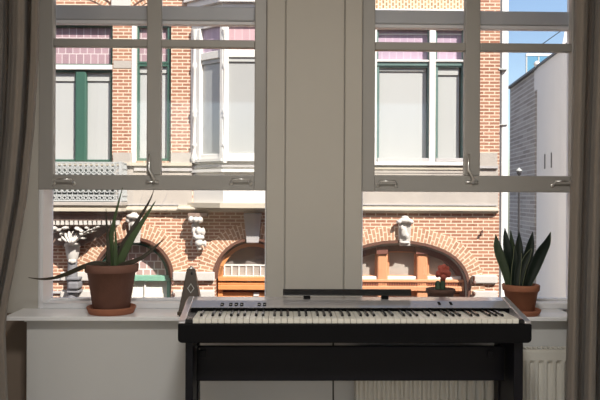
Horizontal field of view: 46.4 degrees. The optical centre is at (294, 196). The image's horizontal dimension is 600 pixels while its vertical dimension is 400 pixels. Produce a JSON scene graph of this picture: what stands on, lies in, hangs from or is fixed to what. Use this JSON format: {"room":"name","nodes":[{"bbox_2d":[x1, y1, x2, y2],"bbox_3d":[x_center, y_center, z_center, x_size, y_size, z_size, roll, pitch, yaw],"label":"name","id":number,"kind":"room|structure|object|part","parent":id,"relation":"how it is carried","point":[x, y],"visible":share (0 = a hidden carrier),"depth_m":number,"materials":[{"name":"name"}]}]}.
{"room":"music room","nodes":[
{"label":"music room","id":0,"kind":"room"},
{"bbox_2d":[6,0,566,399],"bbox_3d":[-0.072,-0.220,3.230,5.000,3.300,0.182,0,0,-1],"label":"wall","id":1,"kind":"structure","parent":0,"point":[24,290],"depth_m":3.14,"materials":[{"name":"paint"}]},
{"bbox_2d":[38,0,266,308],"bbox_3d":[-0.640,-0.410,3.209,1.023,1.826,0.179,0,0,-1],"label":"window","id":2,"kind":"structure","parent":1,"relation":"in","point":[154,15],"depth_m":3.16,"materials":[{"name":"paint"}]},
{"bbox_3d":[-1.036,-0.070,3.129,0.098,0.028,0.037,0,0,-1],"label":"lift handle","id":3,"kind":"part","parent":2,"relation":"part of","materials":[{"name":"silver metal"}]},
{"bbox_3d":[-0.645,0.491,3.222,1.021,0.024,0.128,0,0,-1],"label":"rail","id":4,"kind":"part","parent":2,"relation":"part of","materials":[{"name":"paint"}]},
{"bbox_3d":[-0.646,0.476,3.271,1.021,0.007,0.050,0,0,-1],"label":"glazing rail","id":5,"kind":"part","parent":2,"relation":"part of","materials":[{"name":"paint"}]},
{"bbox_3d":[-0.637,-0.065,3.173,0.903,0.068,0.041,0,0,-1],"label":"sash rail","id":6,"kind":"part","parent":2,"relation":"part of","materials":[{"name":"paint"}]},
{"bbox_3d":[-0.244,-0.070,3.147,0.097,0.028,0.037,0,0,-1],"label":"lift handle","id":7,"kind":"part","parent":2,"relation":"part of","materials":[{"name":"silver metal"}]},
{"bbox_2d":[266,0,284,296],"bbox_3d":[-0.086,-0.582,3.158,0.082,2.176,0.022,0,0,-1],"label":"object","id":8,"kind":"structure","parent":1,"relation":"attached to","point":[275,161],"depth_m":3.15,"materials":[{"name":"paint"}]},
{"bbox_2d":[285,0,343,296],"bbox_3d":[0.090,-0.582,3.164,0.262,2.176,0.017,0,0,-1],"label":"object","id":9,"kind":"structure","parent":1,"relation":"attached to","point":[314,171],"depth_m":3.16,"materials":[{"name":"paint"}]},
{"bbox_2d":[344,0,362,296],"bbox_3d":[0.265,-0.581,3.166,0.078,2.176,0.022,0,0,-1],"label":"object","id":10,"kind":"structure","parent":1,"relation":"attached to","point":[353,8],"depth_m":3.15,"materials":[{"name":"paint"}]},
{"bbox_2d":[361,0,574,308],"bbox_3d":[0.811,-0.403,3.242,1.017,1.826,0.179,0,0,-1],"label":"window","id":11,"kind":"structure","parent":1,"relation":"in","point":[471,20],"depth_m":3.19,"materials":[{"name":"glass"}]},
{"bbox_3d":[0.417,-0.061,3.162,0.094,0.028,0.037,0,0,-1],"label":"lift handle","id":12,"kind":"part","parent":11,"relation":"part of","materials":[{"name":"silver metal"}]},
{"bbox_3d":[0.811,-0.060,3.206,0.900,0.075,0.041,0,0,-1],"label":"sash rail","id":13,"kind":"part","parent":11,"relation":"part of","materials":[{"name":"paint"}]},
{"bbox_3d":[0.807,0.497,3.255,1.015,0.025,0.128,0,0,-1],"label":"rail","id":14,"kind":"part","parent":11,"relation":"part of","materials":[{"name":"paint"}]},
{"bbox_3d":[0.806,0.481,3.304,1.015,0.007,0.050,0,0,-1],"label":"glazing rail","id":15,"kind":"part","parent":11,"relation":"part of","materials":[{"name":"paint"}]},
{"bbox_3d":[1.219,-0.061,3.180,0.102,0.028,0.037,0,0,-1],"label":"lift handle","id":16,"kind":"part","parent":11,"relation":"part of","materials":[{"name":"silver metal"}]},
{"bbox_2d":[26,322,566,399],"bbox_3d":[0.540,0.881,3.098,3.371,0.704,0.170,0,0,-1],"label":"wall","id":17,"kind":"structure","parent":0,"point":[66,360],"depth_m":2.98,"materials":[{"name":"paint"}]},
{"bbox_2d":[6,308,566,320],"bbox_3d":[-0.007,0.514,3.146,2.426,0.016,0.390,0,0,-1],"label":"windowsill","id":18,"kind":"structure","parent":17,"relation":"on","point":[25,314],"depth_m":2.98,"materials":[{"name":"paint"}]},
{"bbox_2d":[28,187,163,315],"bbox_3d":[-0.852,0.230,3.037,0.581,0.544,0.231,0,0,-1],"label":"aloe","id":19,"kind":"object","parent":18,"relation":"on","point":[111,281],"visible":1,"depth_m":2.98,"materials":[{"name":"ceramic"}]},
{"bbox_2d":[84,261,138,309],"bbox_3d":[-0.796,0.392,3.038,0.231,0.206,0.231,0,0,-1],"label":"pot","id":20,"kind":"object","parent":19,"relation":"attached to","point":[111,283],"depth_m":2.96,"materials":[{"name":"ceramic"}]},
{"bbox_2d":[177,266,200,316],"bbox_3d":[-0.444,0.399,2.991,0.105,0.210,0.092,0,0,-1],"label":"metronome","id":21,"kind":"object","parent":18,"relation":"on","point":[191,286],"visible":0.59,"depth_m":2.97,"materials":[{"name":"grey wood"}]},
{"bbox_2d":[426,264,455,296],"bbox_3d":[0.636,0.400,3.060,0.129,0.218,0.129,0,0,-1],"label":"potted cactus","id":22,"kind":"object","parent":18,"relation":"on","point":[443,272],"visible":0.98,"depth_m":3.04,"materials":[{"name":"plant"}]},
{"bbox_2d":[426,287,455,296],"bbox_3d":[0.636,0.455,3.060,0.129,0.109,0.129,0,0,-1],"label":"bowl","id":23,"kind":"object","parent":22,"relation":"attached to","point":[431,291],"depth_m":3.02,"materials":[{"name":"ceramic"}]},
{"bbox_3d":[0.646,0.385,3.061,0.020,0.054,0.020,0,0,44],"label":"stem","id":24,"kind":"part","parent":22,"relation":"part of","materials":[{"name":"green plant"}]},
{"bbox_2d":[494,228,550,316],"bbox_3d":[0.982,0.322,3.040,0.183,0.378,0.194,0,0,45],"label":"potted snake plant","id":25,"kind":"object","parent":18,"relation":"on","point":[519,269],"visible":0.91,"depth_m":3.03,"materials":[{"name":"green plant"}]},
{"bbox_3d":[0.985,0.442,3.053,0.160,0.123,0.160,0,0,-1],"label":"pot","id":26,"kind":"part","parent":25,"relation":"part of","materials":[{"name":"ceramic"}]},
{"bbox_2d":[24,321,566,321],"bbox_3d":[0.034,0.527,2.989,2.351,0.010,0.025,0,0,-1],"label":"trim","id":27,"kind":"structure","parent":17,"relation":"attached to","point":[24,321],"depth_m":2.96,"materials":[{"name":"paint"}]},
{"bbox_2d":[354,346,565,399],"bbox_3d":[0.746,0.938,2.975,0.986,0.593,0.084,0,0,-1],"label":"radiator","id":28,"kind":"object","parent":17,"relation":"attached to","point":[544,367],"visible":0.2,"depth_m":2.94,"materials":[{"name":"metal"}]},
{"bbox_2d":[523,346,565,351],"bbox_3d":[0.749,0.647,2.972,0.982,0.012,0.072,0,0,-1],"label":"grille","id":29,"kind":"object","parent":28,"relation":"attached to","point":[525,348],"depth_m":2.96,"materials":[{"name":"metal"}]},
{"bbox_3d":[0.000,-1.770,0.385,4.600,0.200,5.570,0,0,-1],"label":"ceiling","id":30,"kind":"structure","parent":0,"visible":0},
{"bbox_2d":[0,0,39,399],"bbox_3d":[-1.210,-0.223,2.765,0.440,2.865,0.166,0,0,-1],"label":"curtain","id":31,"kind":"object","parent":30,"relation":"hanging from","point":[19,19],"visible":1,"depth_m":2.71,"materials":[{"name":"beige fabric"}]},
{"bbox_2d":[565,0,599,399],"bbox_3d":[1.336,-0.211,2.823,0.523,2.865,0.166,0,0,-1],"label":"curtain","id":32,"kind":"object","parent":30,"relation":"hanging from","point":[582,381],"visible":1,"depth_m":2.76,"materials":[{"name":"beige fabric"}]},
{"bbox_3d":[-0.015,1.330,0.385,4.600,0.200,5.570,0,0,-1],"label":"floor","id":33,"kind":"structure","parent":0,"visible":0},
{"bbox_2d":[185,343,522,399],"bbox_3d":[0.224,0.890,2.756,1.288,0.683,0.300,0,0,-1],"label":"stand","id":34,"kind":"object","parent":33,"relation":"on","point":[500,363],"visible":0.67,"depth_m":2.76,"materials":[{"name":"black wood"}]},
{"bbox_3d":[-0.400,0.872,2.662,0.029,0.653,0.060,0,0,-1],"label":"post","id":35,"kind":"part","parent":34,"relation":"part of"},
{"bbox_3d":[-0.402,0.837,2.757,0.017,0.583,0.130,0,0,-1],"label":"panel","id":36,"kind":"part","parent":34,"relation":"part of","materials":[{"name":"black wood"}]},
{"bbox_3d":[-0.404,0.872,2.851,0.029,0.653,0.058,0,0,-1],"label":"post","id":37,"kind":"part","parent":34,"relation":"part of","materials":[{"name":"black wood"}]},
{"bbox_2d":[178,289,531,342],"bbox_3d":[0.224,0.462,2.764,1.327,0.168,0.296,0,0,-1],"label":"digital piano","id":38,"kind":"object","parent":34,"relation":"on","point":[305,319],"visible":1,"depth_m":2.64,"materials":[{"name":"black plastic"}]},
{"bbox_3d":[-0.398,0.466,2.709,0.027,0.013,0.144,0,0,-1],"label":"key plate","id":39,"kind":"part","parent":38,"relation":"part of","materials":[{"name":"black plastic"}]},
{"bbox_2d":[332,343,333,399],"bbox_3d":[0.402,0.887,2.877,0.504,0.683,0.032,0,0,-2],"label":"power cord","id":40,"kind":"object","parent":38,"relation":"hanging from","point":[332,343],"visible":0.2,"depth_m":2.85,"materials":[{"name":"black plastic"}]},
{"bbox_3d":[0.223,0.430,2.847,1.273,0.030,0.129,0,0,-1],"label":"panel","id":41,"kind":"part","parent":38,"relation":"part of","materials":[{"name":"silver metal"}]},
{"bbox_3d":[0.844,0.877,2.879,0.036,0.653,0.058,0,0,-1],"label":"post","id":42,"kind":"part","parent":34,"relation":"part of","materials":[{"name":"black wood"}]},
{"bbox_3d":[0.846,0.843,2.785,0.024,0.583,0.130,0,0,-1],"label":"panel","id":43,"kind":"part","parent":34,"relation":"part of","materials":[{"name":"black wood"}]},
{"bbox_3d":[0.848,0.877,2.690,0.036,0.653,0.060,0,0,-1],"label":"post","id":44,"kind":"part","parent":34,"relation":"part of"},
{"label":"outside","id":45,"kind":"structure","parent":0,"visible":0},
{"bbox_3d":[-0.746,4.577,31.942,60.000,0.300,56.100,0,0,-1],"label":"ground","id":46,"kind":"structure","parent":45,"visible":0},
{"bbox_2d":[53,0,508,297],"bbox_3d":[-2.234,-0.769,15.680,12.424,10.422,6.640,0,0,0],"label":"townhouse","id":47,"kind":"structure","parent":46,"relation":"on","point":[208,95],"depth_m":13.00,"materials":[{"name":"orange brick"}]},
{"bbox_3d":[-4.653,-1.523,13.170,1.034,1.654,0.020,0,0,0],"label":"pane","id":48,"kind":"part","parent":47,"relation":"part of","materials":[{"name":"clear glass"}]},
{"bbox_3d":[-4.321,-2.846,13.160,1.728,0.695,0.020,0,0,0],"label":"leaded pane","id":49,"kind":"part","parent":47,"relation":"part of","materials":[{"name":"pink glass"}]},
{"bbox_3d":[-4.257,-0.250,12.988,1.814,0.759,0.065,0,0,0],"label":"kick panel","id":50,"kind":"part","parent":47,"relation":"part of","materials":[{"name":"white metal"}]},
{"bbox_3d":[-4.290,-1.517,13.140,1.771,1.727,0.120,0,0,0],"label":"frame","id":51,"kind":"part","parent":47,"relation":"part of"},
{"bbox_3d":[-4.269,-2.418,13.110,1.767,0.089,0.180,0,0,0],"label":"transom rail","id":52,"kind":"part","parent":47,"relation":"part of","materials":[{"name":"white paint"}]},
{"bbox_3d":[-4.292,-2.836,13.140,1.768,0.757,0.120,0,0,0],"label":"frame","id":53,"kind":"part","parent":47,"relation":"part of","materials":[{"name":"pink glass"}]},
{"bbox_3d":[-4.346,-0.279,12.480,2.479,0.703,0.022,0,0,0],"label":"railing","id":54,"kind":"part","parent":47,"relation":"part of","materials":[{"name":"grey paint"}]},
{"bbox_3d":[-3.699,-1.523,13.170,0.461,1.654,0.020,0,0,0],"label":"pane","id":55,"kind":"part","parent":47,"relation":"part of","materials":[{"name":"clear glass"}]},
{"bbox_3d":[-3.110,-0.276,12.480,0.059,0.711,0.060,0,0,0],"label":"railing post","id":56,"kind":"part","parent":47,"relation":"part of","materials":[{"name":"grey paint"}]},
{"bbox_3d":[-3.191,-0.725,12.975,0.342,0.194,0.090,0,0,0],"label":"sill stone","id":57,"kind":"part","parent":47,"relation":"part of","materials":[{"name":"beige stone"}]},
{"bbox_3d":[-3.501,-0.611,12.960,3.207,0.061,0.120,0,0,0],"label":"sill stone","id":58,"kind":"part","parent":47,"relation":"part of","materials":[{"name":"beige stone"}]},
{"bbox_3d":[-3.111,-0.273,12.735,0.024,0.705,0.530,0,0,0],"label":"railing","id":59,"kind":"part","parent":47,"relation":"part of","materials":[{"name":"grey paint"}]},
{"bbox_3d":[-2.995,1.121,12.985,1.517,0.762,0.070,0,0,0],"label":"arch moulding","id":60,"kind":"part","parent":47,"relation":"part of","materials":[{"name":"brick"}]},
{"bbox_3d":[-3.044,1.186,13.210,1.361,0.688,0.100,0,0,0],"label":"frame","id":61,"kind":"part","parent":47,"relation":"part of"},
{"bbox_3d":[-3.074,2.599,13.280,1.402,3.532,0.040,0,0,0],"label":"tympanum pane","id":62,"kind":"part","parent":47,"relation":"part of","materials":[{"name":"clear glass"}]},
{"bbox_3d":[-3.064,2.052,13.251,1.286,0.927,0.022,0,0,0],"label":"lace pane","id":63,"kind":"part","parent":47,"relation":"part of","materials":[{"name":"white fabric"}]},
{"bbox_3d":[-5.209,0.215,12.950,6.110,0.119,0.140,0,0,0],"label":"cornice","id":64,"kind":"part","parent":47,"relation":"part of","materials":[{"name":"beige stone"}]},
{"bbox_3d":[-3.027,1.523,13.190,1.368,0.103,0.140,0,0,0],"label":"rail","id":65,"kind":"part","parent":47,"relation":"part of","materials":[{"name":"green wood"}]},
{"bbox_3d":[-2.664,-1.589,13.170,0.553,1.748,0.020,0,0,0],"label":"pane","id":66,"kind":"part","parent":47,"relation":"part of","materials":[{"name":"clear glass"}]},
{"bbox_3d":[-2.668,-2.865,13.160,0.564,0.658,0.020,0,0,0],"label":"leaded pane","id":67,"kind":"part","parent":47,"relation":"part of","materials":[{"name":"pink glass"}]},
{"bbox_3d":[-2.648,-1.584,13.140,0.646,1.840,0.120,0,0,0],"label":"frame","id":68,"kind":"part","parent":47,"relation":"part of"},
{"bbox_3d":[-2.648,-2.850,13.140,0.646,0.747,0.120,0,0,0],"label":"frame","id":69,"kind":"part","parent":47,"relation":"part of","materials":[{"name":"glass"}]},
{"bbox_3d":[-2.438,-0.508,12.975,1.071,0.055,0.090,0,0,0],"label":"sill stone","id":70,"kind":"part","parent":47,"relation":"part of","materials":[{"name":"beige stone"}]},
{"bbox_3d":[-2.108,-0.725,12.975,0.373,0.194,0.090,0,0,0],"label":"sill stone","id":71,"kind":"part","parent":47,"relation":"part of","materials":[{"name":"beige stone"}]},
{"bbox_3d":[-1.800,-1.848,12.964,0.243,2.473,0.140,0,0,38],"label":"post","id":72,"kind":"part","parent":47,"relation":"part of","materials":[{"name":"white paint"}]},
{"bbox_3d":[-1.513,-0.695,12.734,0.502,0.170,0.100,0,0,38],"label":"rail","id":73,"kind":"part","parent":47,"relation":"part of","materials":[{"name":"white paint"}]},
{"bbox_3d":[-1.504,-2.568,12.734,0.502,0.138,0.100,0,0,38],"label":"rail","id":74,"kind":"part","parent":47,"relation":"part of","materials":[{"name":"white paint"}]},
{"bbox_3d":[-1.496,-1.608,12.750,0.502,1.782,0.020,0,0,38],"label":"pane","id":75,"kind":"part","parent":47,"relation":"part of","materials":[{"name":"grey glass"}]},
{"bbox_3d":[-1.490,-2.860,12.750,0.502,0.446,0.020,0,0,38],"label":"leaded pane","id":76,"kind":"part","parent":47,"relation":"part of","materials":[{"name":"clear glass"}]},
{"bbox_3d":[-1.278,-1.845,12.554,0.081,2.473,0.140,0,0,38],"label":"post","id":77,"kind":"part","parent":47,"relation":"part of","materials":[{"name":"white paint"}]},
{"bbox_3d":[-0.628,-3.530,12.720,2.741,0.116,0.600,0,0,0],"label":"cornice","id":78,"kind":"part","parent":47,"relation":"part of","materials":[{"name":"white paint"}]},
{"bbox_3d":[-0.752,0.215,12.930,2.804,0.119,0.180,0,0,0],"label":"cornice","id":79,"kind":"part","parent":47,"relation":"part of","materials":[{"name":"beige stone"}]},
{"bbox_3d":[-0.643,-0.472,12.745,2.641,0.054,0.550,0,0,0],"label":"moulding","id":80,"kind":"part","parent":47,"relation":"part of","materials":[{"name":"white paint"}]},
{"bbox_3d":[-0.642,-0.552,12.750,2.621,0.036,0.540,0,0,0],"label":"moulding","id":81,"kind":"part","parent":47,"relation":"part of","materials":[{"name":"grey stone"}]},
{"bbox_3d":[-0.642,-0.663,12.735,2.681,0.050,0.570,0,0,0],"label":"sill","id":82,"kind":"part","parent":47,"relation":"part of","materials":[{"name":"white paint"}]},
{"bbox_3d":[-1.239,-1.845,12.550,0.101,2.473,0.140,0,0,0],"label":"post","id":83,"kind":"part","parent":47,"relation":"part of","materials":[{"name":"white paint"}]},
{"bbox_3d":[-0.646,0.153,12.725,2.721,0.089,0.590,0,0,0],"label":"moulding","id":84,"kind":"part","parent":47,"relation":"part of","materials":[{"name":"beige stone"}]},
{"bbox_3d":[-0.644,-0.227,12.775,2.521,0.758,0.490,0,0,0],"label":"panel","id":85,"kind":"part","parent":47,"relation":"part of","materials":[{"name":"white paint"}]},
{"bbox_3d":[-0.775,1.125,12.985,1.498,0.752,0.070,0,0,0],"label":"arch moulding","id":86,"kind":"part","parent":47,"relation":"part of","materials":[{"name":"brick"}]},
{"bbox_3d":[-0.803,2.611,13.320,1.387,3.531,0.040,0,0,0],"label":"tympanum pane","id":87,"kind":"part","parent":47,"relation":"part of","materials":[{"name":"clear glass"}]},
{"bbox_3d":[-0.935,-0.692,12.550,0.519,0.170,0.100,0,0,0],"label":"rail","id":88,"kind":"part","parent":47,"relation":"part of","materials":[{"name":"white paint"}]},
{"bbox_3d":[-0.786,1.696,13.200,1.310,0.090,0.200,0,0,0],"label":"rail","id":89,"kind":"part","parent":47,"relation":"part of","materials":[{"name":"orange wood"}]},
{"bbox_3d":[-0.788,1.622,13.220,1.314,0.045,0.160,0,0,0],"label":"rail","id":90,"kind":"part","parent":47,"relation":"part of","materials":[{"name":"orange wood"}]},
{"bbox_3d":[-0.786,1.536,13.200,1.310,0.079,0.200,0,0,0],"label":"rail","id":91,"kind":"part","parent":47,"relation":"part of","materials":[{"name":"orange wood"}]},
{"bbox_3d":[-0.930,-1.605,12.570,0.519,1.782,0.020,0,0,0],"label":"pane","id":92,"kind":"part","parent":47,"relation":"part of","materials":[{"name":"grey glass"}]},
{"bbox_3d":[-0.789,1.195,13.240,1.337,0.677,0.120,0,0,0],"label":"frame","id":93,"kind":"part","parent":47,"relation":"part of","materials":[{"name":"orange wood"}]},
{"bbox_3d":[-0.926,-2.565,12.550,0.519,0.138,0.100,0,0,0],"label":"rail","id":94,"kind":"part","parent":47,"relation":"part of","materials":[{"name":"white paint"}]},
{"bbox_3d":[-0.924,-2.857,12.570,0.519,0.446,0.020,0,0,0],"label":"leaded pane","id":95,"kind":"part","parent":47,"relation":"part of","materials":[{"name":"pink glass"}]},
{"bbox_3d":[-0.796,1.408,13.285,1.175,0.218,0.030,0,0,0],"label":"transom pane","id":96,"kind":"part","parent":47,"relation":"part of","materials":[{"name":"white glass"}]},
{"bbox_3d":[-0.796,1.785,13.280,1.174,0.047,0.040,0,0,0],"label":"rail","id":97,"kind":"part","parent":47,"relation":"part of","materials":[{"name":"brown wood"}]},
{"bbox_3d":[-0.795,1.293,13.275,1.174,0.026,0.050,0,0,0],"label":"rail","id":98,"kind":"part","parent":47,"relation":"part of","materials":[{"name":"white paint"}]},
{"bbox_3d":[1.160,1.263,13.250,0.766,0.490,0.100,0,0,0],"label":"light frame","id":99,"kind":"part","parent":47,"relation":"part of","materials":[{"name":"brown wood"}]},
{"bbox_3d":[2.018,1.263,13.250,0.539,0.490,0.100,0,0,0],"label":"light frame","id":100,"kind":"part","parent":47,"relation":"part of","materials":[{"name":"brown wood"}]},
{"bbox_3d":[2.018,-1.585,13.140,0.878,1.726,0.020,0,0,0],"label":"pane","id":101,"kind":"part","parent":47,"relation":"part of","materials":[{"name":"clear glass"}]},
{"bbox_3d":[2.030,-2.861,13.140,0.938,0.582,0.020,0,0,0],"label":"leaded pane","id":102,"kind":"part","parent":47,"relation":"part of","materials":[{"name":"pink glass"}]},
{"bbox_3d":[2.017,-1.566,13.115,0.984,1.790,0.130,0,0,0],"label":"frame","id":103,"kind":"part","parent":47,"relation":"part of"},
{"bbox_3d":[2.014,-2.481,13.105,0.983,0.071,0.150,0,0,0],"label":"rail","id":104,"kind":"part","parent":47,"relation":"part of","materials":[{"name":"green wood"}]},
{"bbox_3d":[2.017,-2.838,13.115,0.984,0.643,0.130,0,0,0],"label":"frame","id":105,"kind":"part","parent":47,"relation":"part of","materials":[{"name":"pink glass"}]},
{"bbox_3d":[2.009,-2.531,13.090,0.981,0.041,0.180,0,0,0],"label":"beaded rail","id":106,"kind":"part","parent":47,"relation":"part of","materials":[{"name":"white paint"}]},
{"bbox_3d":[1.954,2.641,13.320,2.633,3.496,0.040,0,0,0],"label":"tympanum pane","id":107,"kind":"part","parent":47,"relation":"part of","materials":[{"name":"glass"}]},
{"bbox_3d":[1.922,1.711,13.180,2.463,0.086,0.240,0,0,0],"label":"rail","id":108,"kind":"part","parent":47,"relation":"part of","materials":[{"name":"brown wood"}]},
{"bbox_3d":[1.931,1.638,13.210,2.474,0.075,0.180,0,0,0],"label":"rail","id":109,"kind":"part","parent":47,"relation":"part of","materials":[{"name":"brown wood"}]},
{"bbox_3d":[1.925,1.570,13.190,2.466,0.052,0.220,0,0,0],"label":"rail","id":110,"kind":"part","parent":47,"relation":"part of","materials":[{"name":"brown wood"}]},
{"bbox_3d":[1.939,1.399,13.230,2.561,0.985,0.140,0,0,0],"label":"frame","id":111,"kind":"part","parent":47,"relation":"part of","materials":[{"name":"brown wood"}]},
{"bbox_3d":[1.908,1.326,12.985,2.712,1.061,0.070,0,0,0],"label":"arch moulding","id":112,"kind":"part","parent":47,"relation":"part of","materials":[{"name":"brick"}]},
{"bbox_3d":[2.294,-0.458,12.985,1.776,0.028,0.070,0,0,0],"label":"sill stone","id":113,"kind":"part","parent":47,"relation":"part of","materials":[{"name":"white stone"}]},
{"bbox_3d":[2.292,-0.531,12.980,1.775,0.046,0.080,0,0,0],"label":"sill stone","id":114,"kind":"part","parent":47,"relation":"part of","materials":[{"name":"white stone"}]},
{"bbox_3d":[2.285,-0.613,12.960,1.769,0.064,0.120,0,0,0],"label":"sill stone","id":115,"kind":"part","parent":47,"relation":"part of","materials":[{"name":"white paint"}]},
{"bbox_3d":[2.201,0.234,12.950,3.101,0.119,0.140,0,0,0],"label":"cornice","id":116,"kind":"part","parent":47,"relation":"part of","materials":[{"name":"beige stone"}]},
{"bbox_3d":[2.814,1.263,13.250,0.624,0.490,0.100,0,0,0],"label":"light frame","id":117,"kind":"part","parent":47,"relation":"part of","materials":[{"name":"brown wood"}]},
{"bbox_3d":[2.879,-1.585,13.140,0.394,1.726,0.020,0,0,0],"label":"pane","id":118,"kind":"part","parent":47,"relation":"part of","materials":[{"name":"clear glass"}]},
{"bbox_3d":[2.904,-2.861,13.140,0.480,0.582,0.020,0,0,0],"label":"leaded pane","id":119,"kind":"part","parent":47,"relation":"part of","materials":[{"name":"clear glass"}]},
{"bbox_3d":[2.886,-1.566,13.115,0.530,1.790,0.130,0,0,0],"label":"frame","id":120,"kind":"part","parent":47,"relation":"part of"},
{"bbox_3d":[2.881,-2.481,13.105,0.529,0.071,0.150,0,0,0],"label":"rail","id":121,"kind":"part","parent":47,"relation":"part of","materials":[{"name":"green wood"}]},
{"bbox_3d":[2.886,-2.838,13.115,0.530,0.643,0.130,0,0,0],"label":"frame","id":122,"kind":"part","parent":47,"relation":"part of","materials":[{"name":"glass"}]},
{"bbox_3d":[2.875,-2.531,13.090,0.527,0.041,0.180,0,0,0],"label":"beaded rail","id":123,"kind":"part","parent":47,"relation":"part of","materials":[{"name":"white paint"}]},
{"bbox_3d":[3.453,-0.551,12.965,0.599,0.041,0.110,0,0,0],"label":"sill stone","id":124,"kind":"part","parent":47,"relation":"part of","materials":[{"name":"white stone"}]},
{"bbox_2d":[516,168,521,232],"bbox_3d":[5.271,1.879,16.500,0.220,5.152,0.220,0,0,-1],"label":"street lamp","id":125,"kind":"object","parent":46,"relation":"on","point":[519,171],"visible":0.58,"depth_m":16.48,"materials":[{"name":"metal"}]},
{"bbox_3d":[5.271,1.969,16.500,0.220,4.972,0.220,0,0,-1],"label":"post","id":126,"kind":"part","parent":125,"relation":"part of","materials":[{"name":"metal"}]},
{"bbox_2d":[508,43,566,297],"bbox_3d":[8.861,0.038,19.484,4.106,8.867,8.956,0,0,5],"label":"building","id":127,"kind":"structure","parent":46,"relation":"on","point":[538,98],"depth_m":19.55,"materials":[{"name":"grey paint"}]},
{"bbox_3d":[7.738,-4.365,21.525,1.289,0.070,0.080,0,0,-1],"label":"hand rail","id":128,"kind":"part","parent":127,"relation":"part of","materials":[{"name":"white metal"}]},
{"bbox_2d":[562,32,566,43],"bbox_3d":[13.972,-1.512,32.599,2.743,12.016,6.000,0,0,24],"label":"house","id":129,"kind":"structure","parent":46,"relation":"on","point":[565,33],"depth_m":30.33,"materials":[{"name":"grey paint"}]}
]}

